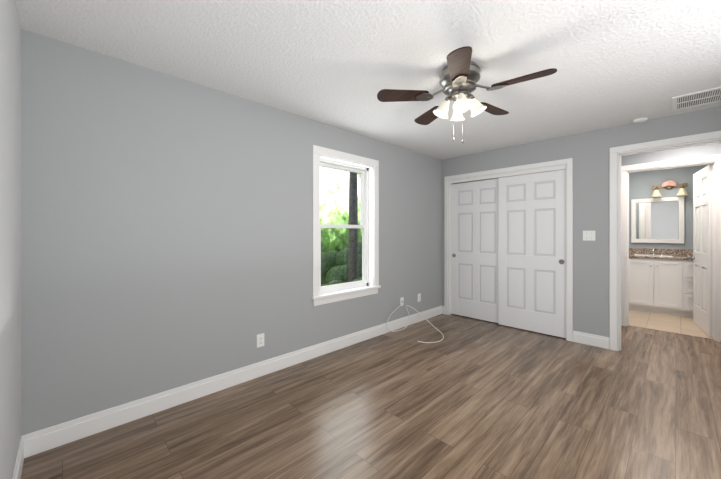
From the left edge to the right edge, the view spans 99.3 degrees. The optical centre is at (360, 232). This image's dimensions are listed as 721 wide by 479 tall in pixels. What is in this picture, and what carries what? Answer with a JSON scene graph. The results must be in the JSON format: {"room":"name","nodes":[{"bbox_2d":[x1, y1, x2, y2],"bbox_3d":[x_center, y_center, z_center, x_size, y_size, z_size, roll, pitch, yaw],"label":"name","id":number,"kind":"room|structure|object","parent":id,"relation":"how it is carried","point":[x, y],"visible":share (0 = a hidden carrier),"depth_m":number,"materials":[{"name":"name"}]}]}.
{"room":"empty bedroom","nodes":[
{"label":"empty bedroom","id":0,"kind":"room"},
{"bbox_2d":[0,0,20,478],"bbox_3d":[-0.799,0.060,0.492,0.120,2.440,3.680,0,0,-44],"label":"wall","id":1,"kind":"structure","parent":0,"point":[10,232],"depth_m":1.40,"materials":[{"name":"white paint"}]},
{"bbox_2d":[12,437,23,478],"bbox_3d":[-0.733,1.215,0.519,0.014,0.130,3.386,0,0,-44],"label":"baseboard","id":2,"kind":"structure","parent":1,"relation":"attached to","point":[17,471],"depth_m":1.59,"materials":[{"name":"white wood"}]},
{"bbox_2d":[21,29,463,435],"bbox_3d":[-0.112,0.060,3.615,5.460,2.440,0.160,0,0,-44],"label":"wall","id":3,"kind":"structure","parent":0,"point":[166,232],"depth_m":2.25,"materials":[{"name":"grey paint"}]},
{"bbox_2d":[21,306,441,457],"bbox_3d":[-0.313,1.215,3.298,4.490,0.130,0.014,0,0,-44],"label":"baseboard","id":4,"kind":"structure","parent":3,"relation":"attached to","point":[45,439],"depth_m":2.31,"materials":[{"name":"white wood"}]},
{"bbox_2d":[257,333,263,347],"bbox_3d":[-0.892,0.960,2.739,0.070,0.114,0.008,0,0,-44],"label":"electrical outlet","id":5,"kind":"object","parent":3,"relation":"attached to","point":[260,340],"visible":1,"depth_m":2.73,"materials":[{"name":"white plastic"}]},
{"bbox_2d":[312,145,378,305],"bbox_3d":[-0.188,-0.075,3.529,0.990,1.650,0.178,0,0,-44],"label":"window frame","id":6,"kind":"structure","parent":3,"relation":"in","point":[370,225],"depth_m":3.47,"materials":[{"name":"white wood"}]},
{"bbox_2d":[320,158,367,293],"bbox_3d":[-0.215,-0.076,3.557,0.796,1.453,0.080,0,0,-44],"label":"window","id":7,"kind":"structure","parent":6,"relation":"attached to","point":[363,184],"depth_m":3.66,"materials":[{"name":"white"}]},
{"bbox_2d":[311,285,380,299],"bbox_3d":[-0.150,0.665,3.490,1.014,0.030,0.117,0,0,-44],"label":"window sill","id":8,"kind":"structure","parent":3,"relation":"in","point":[341,292],"depth_m":3.40,"materials":[{"name":"white wood"}]},
{"bbox_2d":[400,297,403,305],"bbox_3d":[0.568,0.930,4.149,0.070,0.114,0.023,0,0,-44],"label":"outlet","id":9,"kind":"object","parent":3,"relation":"attached to","point":[401,300],"visible":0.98,"depth_m":4.15,"materials":[{"name":"white plastic"}]},
{"bbox_2d":[387,302,443,342],"bbox_3d":[0.748,1.102,3.869,0.589,0.352,0.632,0,0,-44],"label":"cord","id":10,"kind":"object","parent":9,"relation":"attached to","point":[408,323],"visible":1,"depth_m":4.01,"materials":[{"name":"white plastic"}]},
{"bbox_2d":[15,0,720,159],"bbox_3d":[1.911,-1.200,3.127,7.680,0.080,3.680,0,0,-44],"label":"ceiling","id":11,"kind":"structure","parent":0,"point":[341,64],"depth_m":1.98,"materials":[{"name":"white paint"}]},
{"bbox_2d":[377,46,556,143],"bbox_3d":[0.736,-0.890,2.178,1.106,0.540,1.110,0,0,-44],"label":"ceiling fan","id":12,"kind":"object","parent":11,"relation":"hanging from","point":[459,76],"visible":1,"depth_m":2.12,"materials":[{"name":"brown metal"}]},
{"bbox_2d":[633,117,647,122],"bbox_3d":[2.855,-1.145,3.125,0.114,0.030,0.114,0,0,-44],"label":"smoke detector","id":13,"kind":"object","parent":11,"relation":"attached to","point":[641,120],"visible":0.96,"depth_m":3.10,"materials":[{"name":"white plastic"}]},
{"bbox_2d":[672,87,720,110],"bbox_3d":[2.950,-1.156,2.618,0.400,0.008,0.400,0,0,-44],"label":"ceiling vent","id":14,"kind":"object","parent":11,"relation":"in","point":[700,98],"visible":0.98,"depth_m":2.65,"materials":[{"name":"white metal"}]},
{"bbox_2d":[21,314,720,478],"bbox_3d":[1.273,1.310,2.507,5.900,0.060,3.680,0,0,-44],"label":"floor","id":15,"kind":"structure","parent":0,"point":[468,398],"depth_m":2.12,"materials":[{"name":"brown wood"}]},
{"bbox_2d":[464,169,564,182],"bbox_3d":[2.555,0.060,4.702,0.120,2.440,2.000,0,0,-44],"label":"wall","id":16,"kind":"structure","parent":0,"point":[507,176],"depth_m":5.00,"materials":[{"name":"grey paint"}]},
{"bbox_2d":[442,106,720,348],"bbox_3d":[2.520,0.060,3.692,0.120,2.440,3.400,0,0,-44],"label":"wall","id":17,"kind":"structure","parent":0,"point":[588,153],"depth_m":3.50,"materials":[{"name":"grey paint"}]},
{"bbox_2d":[444,158,572,341],"bbox_3d":[1.956,0.198,4.259,0.139,2.165,1.690,0,0,-44],"label":"closet door","id":18,"kind":"structure","parent":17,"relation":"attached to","point":[449,249],"depth_m":4.12,"materials":[{"name":"white wood"}]},
{"bbox_2d":[583,231,594,240],"bbox_3d":[2.609,0.030,3.500,0.018,0.114,0.116,0,0,-44],"label":"switch plate","id":19,"kind":"object","parent":17,"relation":"attached to","point":[588,235],"visible":1,"depth_m":3.50,"materials":[{"name":"white plastic"}]},
{"bbox_2d":[573,331,608,348],"bbox_3d":[2.621,1.215,3.491,0.014,0.130,0.335,0,0,-44],"label":"baseboard","id":20,"kind":"structure","parent":17,"relation":"attached to","point":[592,339],"depth_m":3.48,"materials":[{"name":"white wood"}]},
{"bbox_2d":[610,130,720,350],"bbox_3d":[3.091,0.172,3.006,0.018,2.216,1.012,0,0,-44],"label":"door frame","id":21,"kind":"structure","parent":17,"relation":"attached to","point":[614,151],"depth_m":3.33,"materials":[{"name":"white wood"}]},
{"bbox_2d":[629,164,711,248],"bbox_3d":[5.157,0.060,5.211,0.120,2.440,2.140,0,0,-44],"label":"wall","id":22,"kind":"structure","parent":0,"point":[641,184],"depth_m":5.14,"materials":[{"name":"grey paint"}]},
{"bbox_2d":[631,196,683,242],"bbox_3d":[5.044,-0.212,5.218,0.030,0.765,0.650,0,0,-44],"label":"vanity mirror","id":23,"kind":"object","parent":22,"relation":"attached to","point":[657,220],"visible":0.96,"depth_m":5.21,"materials":[{"name":"white mirror"}]},
{"bbox_2d":[650,180,688,197],"bbox_3d":[5.092,-0.740,5.057,0.186,0.269,0.456,0,0,-44],"label":"sconce","id":24,"kind":"object","parent":22,"relation":"attached to","point":[670,184],"visible":1,"depth_m":5.07,"materials":[{"name":"glass"}]},
{"bbox_2d":[629,310,712,338],"bbox_3d":[4.562,1.308,4.632,1.780,0.064,2.140,0,0,-44],"label":"floor","id":25,"kind":"structure","parent":0,"point":[669,323],"depth_m":4.32,"materials":[{"name":"beige tile"}]},
{"bbox_2d":[629,248,692,317],"bbox_3d":[4.920,0.771,4.938,0.596,1.018,0.990,0,0,-44],"label":"bathroom vanity","id":26,"kind":"object","parent":25,"relation":"on","point":[660,281],"visible":0.62,"depth_m":4.82,"materials":[{"name":"white painted wood"},{"name":"brown speckled granite"}]},
{"bbox_2d":[621,142,720,170],"bbox_3d":[3.882,0.060,4.054,0.120,2.440,2.020,0,0,-44],"label":"wall","id":27,"kind":"structure","parent":0,"point":[683,152],"depth_m":3.88,"materials":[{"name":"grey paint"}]},
{"bbox_2d":[621,154,720,341],"bbox_3d":[3.975,0.212,3.959,0.122,2.135,0.815,0,0,-44],"label":"door frame","id":28,"kind":"structure","parent":27,"relation":"in","point":[714,163],"depth_m":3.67,"materials":[{"name":"white wood"}]},
{"bbox_2d":[687,164,712,336],"bbox_3d":[4.504,0.215,4.071,0.794,2.105,0.222,0,0,-44],"label":"door","id":29,"kind":"structure","parent":28,"relation":"attached to","point":[702,257],"depth_m":3.96,"materials":[{"name":"white wood"}]},
{"label":"outside","id":30,"kind":"structure","parent":0,"visible":0},
{"bbox_2d":[320,166,361,283],"bbox_3d":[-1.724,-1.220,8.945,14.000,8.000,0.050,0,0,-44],"label":"garden","id":31,"kind":"object","parent":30,"point":[335,196],"depth_m":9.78,"materials":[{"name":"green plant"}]},
{"bbox_3d":[-0.023,1.605,7.196,14.000,0.050,4.830,0,0,-44],"label":"lawn","id":32,"kind":"structure","parent":30,"visible":0},
{"bbox_2d":[321,240,361,283],"bbox_3d":[0.014,0.966,8.446,2.395,1.527,2.056,0,0,-44],"label":"bush","id":33,"kind":"object","parent":32,"relation":"on","point":[328,266],"depth_m":7.98,"materials":[{"name":"green plant"}]},
{"bbox_2d":[323,277,361,285],"bbox_3d":[-0.064,1.239,5.351,1.315,0.852,1.132,0,0,-44],"label":"bush","id":34,"kind":"object","parent":32,"relation":"on","point":[338,282],"depth_m":5.40,"materials":[{"name":"green plant"}]},
{"bbox_2d":[348,172,357,281],"bbox_3d":[-0.163,-1.088,6.356,3.185,5.376,2.516,0,0,-44],"label":"tree","id":35,"kind":"object","parent":32,"relation":"on","point":[353,247],"depth_m":6.31,"materials":[{"name":"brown plant"}]}
]}

